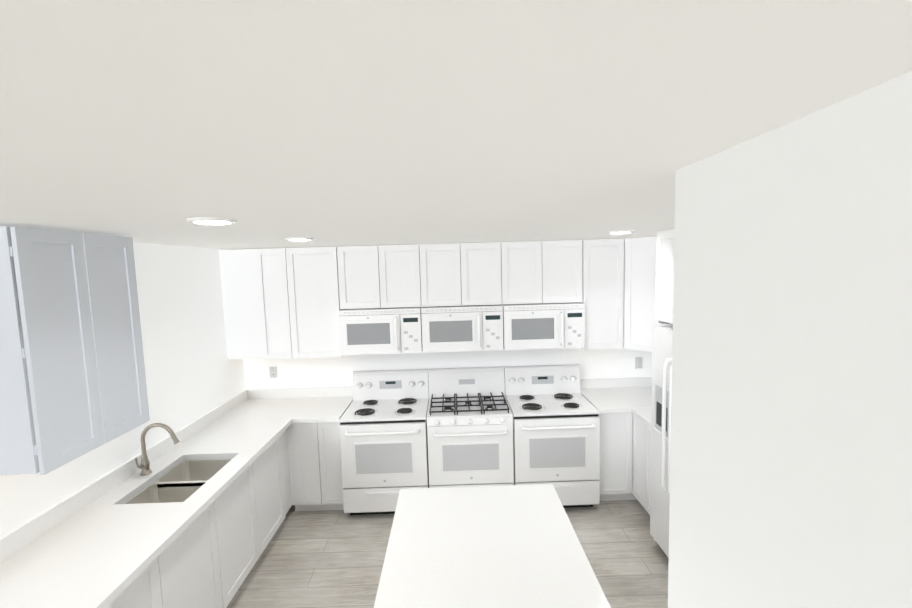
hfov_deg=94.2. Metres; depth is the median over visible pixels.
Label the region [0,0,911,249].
ceiling
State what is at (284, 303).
upper cabinet
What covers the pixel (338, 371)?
wall
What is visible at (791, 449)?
wall
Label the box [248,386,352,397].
backsplash
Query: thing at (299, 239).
recessed light
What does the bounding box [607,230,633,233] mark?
recessed light
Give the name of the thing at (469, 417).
range
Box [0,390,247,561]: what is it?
backsplash
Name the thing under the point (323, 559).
floor
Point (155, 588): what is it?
base cabinet
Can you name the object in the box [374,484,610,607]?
kitchen island
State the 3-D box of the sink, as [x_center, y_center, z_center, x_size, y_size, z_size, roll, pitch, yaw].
[-1.758,1.228,2.749,0.440,0.182,0.680,-2,5,-1]
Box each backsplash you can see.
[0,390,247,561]
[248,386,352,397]
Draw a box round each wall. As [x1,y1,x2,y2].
[0,242,245,537]
[244,347,651,397]
[668,72,911,607]
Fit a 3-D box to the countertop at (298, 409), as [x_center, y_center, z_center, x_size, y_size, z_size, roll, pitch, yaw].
[-1.586,1.007,4.042,1.116,0.040,0.641,-2,5,-1]
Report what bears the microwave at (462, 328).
attached to the upper cabinet at (284, 303)
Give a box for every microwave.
[338,307,422,354]
[421,305,502,352]
[502,302,584,349]
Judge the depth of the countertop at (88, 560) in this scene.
2.13 m
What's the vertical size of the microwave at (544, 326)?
0.424 m
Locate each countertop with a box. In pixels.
[0,418,291,607]
[216,394,352,421]
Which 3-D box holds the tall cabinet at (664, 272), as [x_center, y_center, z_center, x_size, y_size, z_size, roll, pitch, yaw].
[1.855,0.710,2.757,0.698,2.428,0.950,-2,5,-1]
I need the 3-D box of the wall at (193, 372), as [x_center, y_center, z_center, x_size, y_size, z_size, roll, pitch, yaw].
[-2.217,0.810,2.860,0.150,2.440,2.950,-2,5,-1]
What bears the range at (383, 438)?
on the floor
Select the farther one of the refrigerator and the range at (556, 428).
the range at (556, 428)
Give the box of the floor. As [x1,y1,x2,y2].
[226,500,668,607]
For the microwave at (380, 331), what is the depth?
3.91 m
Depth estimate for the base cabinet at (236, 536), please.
3.02 m
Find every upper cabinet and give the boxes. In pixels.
[0,226,149,474]
[219,239,623,359]
[624,237,656,351]
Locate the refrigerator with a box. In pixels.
[650,322,672,558]
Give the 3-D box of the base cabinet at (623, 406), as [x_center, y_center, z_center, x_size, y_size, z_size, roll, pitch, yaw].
[1.741,1.320,3.864,0.937,1.020,1.143,-2,5,-1]
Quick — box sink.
[124,458,243,525]
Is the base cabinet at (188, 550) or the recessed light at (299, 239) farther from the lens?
the recessed light at (299, 239)
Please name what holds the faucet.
on the countertop at (88, 560)
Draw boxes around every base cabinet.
[108,546,175,607]
[172,518,207,607]
[200,434,287,577]
[288,406,348,510]
[580,377,651,514]
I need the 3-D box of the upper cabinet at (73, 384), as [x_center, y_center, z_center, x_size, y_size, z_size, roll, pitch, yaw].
[-1.950,0.183,2.050,0.394,1.038,0.640,-2,5,-1]
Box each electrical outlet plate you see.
[269,366,276,377]
[635,357,642,368]
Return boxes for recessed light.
[187,217,236,224]
[285,237,312,240]
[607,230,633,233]
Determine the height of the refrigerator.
1.763 m
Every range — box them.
[339,369,428,514]
[426,366,513,487]
[504,364,599,507]
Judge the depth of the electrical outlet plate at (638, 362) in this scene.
4.37 m
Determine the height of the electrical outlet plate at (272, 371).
0.120 m
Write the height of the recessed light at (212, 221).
0.016 m
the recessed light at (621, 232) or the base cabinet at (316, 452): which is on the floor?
the base cabinet at (316, 452)
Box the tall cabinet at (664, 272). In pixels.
[654,229,673,544]
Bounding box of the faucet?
[132,423,179,473]
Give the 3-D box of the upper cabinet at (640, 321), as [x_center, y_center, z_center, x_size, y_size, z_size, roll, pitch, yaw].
[1.877,-0.079,3.749,0.586,1.038,1.124,-2,5,-1]

